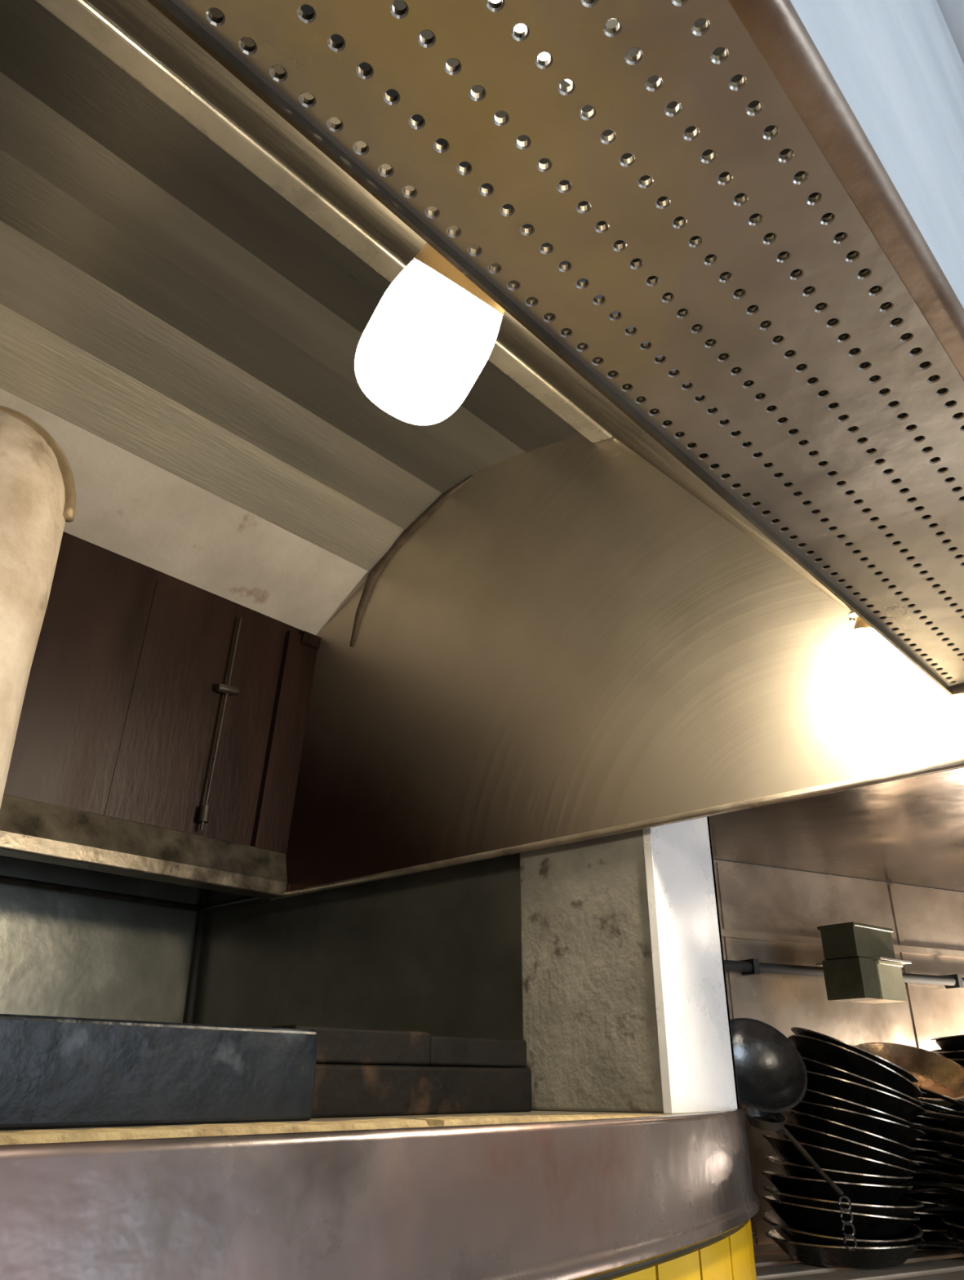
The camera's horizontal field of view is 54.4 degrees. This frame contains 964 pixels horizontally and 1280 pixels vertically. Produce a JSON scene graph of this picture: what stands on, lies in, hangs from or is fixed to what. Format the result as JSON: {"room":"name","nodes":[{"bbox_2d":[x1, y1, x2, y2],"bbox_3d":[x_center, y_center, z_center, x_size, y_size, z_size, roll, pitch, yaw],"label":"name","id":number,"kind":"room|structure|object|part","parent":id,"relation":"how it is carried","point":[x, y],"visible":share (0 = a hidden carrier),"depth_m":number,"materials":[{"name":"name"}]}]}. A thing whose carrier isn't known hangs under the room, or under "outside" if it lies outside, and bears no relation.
{"room":"commercial kitchen","nodes":[
{"label":"commercial kitchen","id":0,"kind":"room"},
{"bbox_2d":[0,405,75,808],"bbox_3d":[-0.938,0.119,1.578,0.322,1.223,0.323,-21,-32,37],"label":"flue","id":1,"kind":"object","parent":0,"point":[37,492],"depth_m":1.66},
{"bbox_2d":[0,855,201,1022],"bbox_3d":[-1.726,0.514,1.756,0.020,0.662,2.820,-21,-32,37],"label":"wall","id":2,"kind":"structure","parent":0,"point":[63,954],"depth_m":2.47,"materials":[{"name":"metal"}]},
{"bbox_2d":[0,875,265,911],"bbox_3d":[-1.289,0.173,1.437,1.149,0.017,2.748,-21,-32,37],"label":"gas pipe","id":3,"kind":"object","parent":2,"relation":"attached to","point":[3,879],"visible":0.51,"depth_m":2.52,"materials":[{"name":"metal"}]},
{"bbox_2d":[191,853,523,1068],"bbox_3d":[-0.347,0.790,2.311,1.215,0.640,0.025,-21,-32,37],"label":"wall","id":4,"kind":"structure","parent":0,"point":[437,952],"depth_m":2.21,"materials":[{"name":"metal"}]},
{"bbox_2d":[300,0,963,473],"bbox_3d":[0.475,-1.676,1.808,6.700,0.080,8.200,-21,-32,37],"label":"ceiling","id":5,"kind":"structure","parent":0,"point":[953,11],"depth_m":2.23,"materials":[{"name":"paint"}]},
{"bbox_2d":[0,0,963,900],"bbox_3d":[-0.751,-0.733,1.549,2.388,1.788,3.070,-21,-32,37],"label":"exhaust hood","id":6,"kind":"object","parent":5,"relation":"hanging from","point":[299,635],"visible":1,"depth_m":1.69,"materials":[{"name":"metal"}]},
{"bbox_3d":[-1.401,-0.157,1.675,0.085,0.640,2.710,-21,-32,37],"label":"wall panel","id":7,"kind":"part","parent":6,"relation":"part of","materials":[{"name":"brown wood"}]},
{"bbox_3d":[-0.661,0.200,2.380,0.064,0.561,0.061,-3,-26,7],"label":"drop rod","id":8,"kind":"part","parent":6,"relation":"part of","materials":[{"name":"metal"}]},
{"bbox_2d":[355,242,504,425],"bbox_3d":[-0.039,-0.285,0.829,0.175,0.167,0.120,-21,-32,37],"label":"lamp","id":9,"kind":"object","parent":6,"relation":"attached to","point":[426,343],"visible":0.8,"depth_m":0.79,"materials":[{"name":"glass"}]},
{"bbox_3d":[0.195,-0.065,2.071,1.950,1.014,0.020,-21,-32,37],"label":"wall panel","id":10,"kind":"part","parent":6,"relation":"part of","materials":[{"name":"metal"}]},
{"bbox_3d":[-0.075,-0.523,0.543,0.255,0.010,2.700,-21,-32,37],"label":"plenum lid","id":11,"kind":"part","parent":6,"relation":"part of","materials":[{"name":"silver metal"}]},
{"bbox_2d":[845,610,905,696],"bbox_3d":[0.624,0.016,1.478,0.113,0.140,0.099,-21,-32,37],"label":"lamp","id":12,"kind":"object","parent":6,"relation":"attached to","point":[874,667],"visible":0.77,"depth_m":1.45,"materials":[{"name":"glass"}]},
{"bbox_2d":[713,859,963,1245],"bbox_3d":[1.392,1.742,2.676,3.500,2.048,0.072,13,-28,-25],"label":"wall","id":13,"kind":"structure","parent":0,"point":[767,914],"depth_m":2.81,"materials":[{"name":"silver metal"}]},
{"bbox_2d":[708,767,963,891],"bbox_3d":[1.512,0.687,2.892,1.348,0.040,3.299,-21,-32,37],"label":"soffit","id":14,"kind":"structure","parent":13,"relation":"on","point":[910,831],"depth_m":2.48,"materials":[{"name":"metal"}]},
{"bbox_2d":[724,958,963,988],"bbox_3d":[1.285,1.036,2.881,0.936,0.040,2.445,-21,-32,37],"label":"wall rail","id":15,"kind":"object","parent":13,"relation":"attached to","point":[752,966],"depth_m":2.69,"materials":[{"name":"metal"}]},
{"bbox_2d":[816,921,911,1004],"bbox_3d":[1.046,0.909,2.626,0.244,0.193,0.198,19,-32,-35],"label":"box","id":16,"kind":"object","parent":13,"relation":"attached to","point":[860,964],"visible":1,"depth_m":2.54,"materials":[{"name":"metal"}]},
{"bbox_2d":[713,858,963,892],"bbox_3d":[3.159,1.332,3.738,6.500,3.700,0.100,-21,-32,37],"label":"trim","id":17,"kind":"structure","parent":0,"point":[713,859],"depth_m":4.97,"materials":[{"name":"paint"}]},
{"bbox_3d":[0.475,1.747,0.183,6.700,0.100,8.200,-21,-32,37],"label":"floor","id":18,"kind":"structure","parent":0,"visible":0},
{"bbox_2d":[0,1108,759,1279],"bbox_3d":[-0.959,1.242,0.888,1.734,1.419,3.129,-21,-32,37],"label":"oven counter","id":19,"kind":"object","parent":18,"relation":"on","point":[532,1195],"visible":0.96,"depth_m":0.89,"materials":[{"name":"silver metal"}]},
{"bbox_2d":[0,1013,318,1130],"bbox_3d":[-0.841,0.337,0.742,0.140,0.112,1.705,-21,-32,37],"label":"block","id":20,"kind":"object","parent":19,"relation":"on","point":[56,1072],"depth_m":1.10,"materials":[{"name":"black stone"}]},
{"bbox_2d":[184,888,208,1023],"bbox_3d":[-0.812,0.971,2.640,0.019,0.590,0.020,-21,-32,37],"label":"post","id":21,"kind":"object","parent":19,"relation":"on","point":[204,894],"visible":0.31,"depth_m":2.66,"materials":[{"name":"black metal"}]},
{"bbox_2d":[271,1024,532,1118],"bbox_3d":[-0.113,0.707,1.532,0.065,0.122,0.542,-21,-32,37],"label":"block","id":22,"kind":"object","parent":19,"relation":"on","point":[369,1089],"depth_m":1.49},
{"bbox_2d":[520,829,663,1113],"bbox_3d":[0.267,0.584,1.878,0.316,0.640,0.219,-21,-32,37],"label":"wall","id":23,"kind":"structure","parent":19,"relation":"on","point":[590,1033],"depth_m":1.76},
{"bbox_2d":[642,816,739,1113],"bbox_3d":[0.329,0.563,1.833,0.178,0.640,0.236,-21,-32,37],"label":"wall post","id":24,"kind":"object","parent":23,"relation":"attached to","point":[698,1074],"visible":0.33,"depth_m":1.73,"materials":[{"name":"white paint"}]},
{"bbox_2d":[730,1017,807,1112],"bbox_3d":[0.562,0.865,1.918,0.154,0.178,0.172,-21,-32,37],"label":"wok","id":25,"kind":"object","parent":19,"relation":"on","point":[771,1074],"visible":0.71,"depth_m":1.96,"materials":[{"name":"grey metal"}]},
{"bbox_2d":[744,1106,857,1251],"bbox_3d":[0.643,1.071,1.864,0.229,0.259,0.078,6,-26,-13],"label":"ladle","id":26,"kind":"object","parent":19,"relation":"hanging from","point":[766,1121],"visible":0.97,"depth_m":1.89,"materials":[{"name":"grey metal"}]},
{"bbox_2d":[753,1243,963,1279],"bbox_3d":[1.500,2.011,2.147,2.250,1.109,0.586,13,-28,-25],"label":"shelf","id":27,"kind":"object","parent":18,"relation":"on","point":[771,1262],"visible":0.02,"depth_m":1.97,"materials":[{"name":"metal"}]},
{"bbox_2d":[751,1231,756,1239],"bbox_3d":[0.472,1.274,2.122,0.274,0.203,0.276,-21,-32,37],"label":"pans","id":28,"kind":"object","parent":27,"relation":"on","point":[753,1234],"visible":0.02,"depth_m":2.06,"materials":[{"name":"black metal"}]},
{"bbox_2d":[760,1026,963,1268],"bbox_3d":[0.894,1.119,2.105,0.554,0.469,0.362,-9,-27,18],"label":"pans","id":29,"kind":"object","parent":27,"relation":"on","point":[854,1114],"visible":0.95,"depth_m":2.02,"materials":[{"name":"black metal"}]},
{"bbox_2d":[855,1042,963,1249],"bbox_3d":[1.160,1.251,2.360,0.539,0.449,0.378,-7,-26,14],"label":"pans","id":30,"kind":"object","parent":27,"relation":"on","point":[935,1073],"visible":0.28,"depth_m":2.26,"materials":[{"name":"black metal"}]},
{"bbox_2d":[930,1034,963,1100],"bbox_3d":[1.462,1.279,2.469,0.322,0.492,0.494,17,-30,-31],"label":"pans","id":31,"kind":"object","parent":27,"relation":"on","point":[952,1047],"visible":0.17,"depth_m":2.57,"materials":[{"name":"black metal"}]},
{"bbox_2d":[934,1110,963,1254],"bbox_3d":[1.152,1.165,1.999,0.304,0.294,0.458,4,-26,-8],"label":"pans","id":32,"kind":"object","parent":27,"relation":"on","point":[954,1220],"visible":0.65,"depth_m":2.08,"materials":[{"name":"black metal"}]}
]}

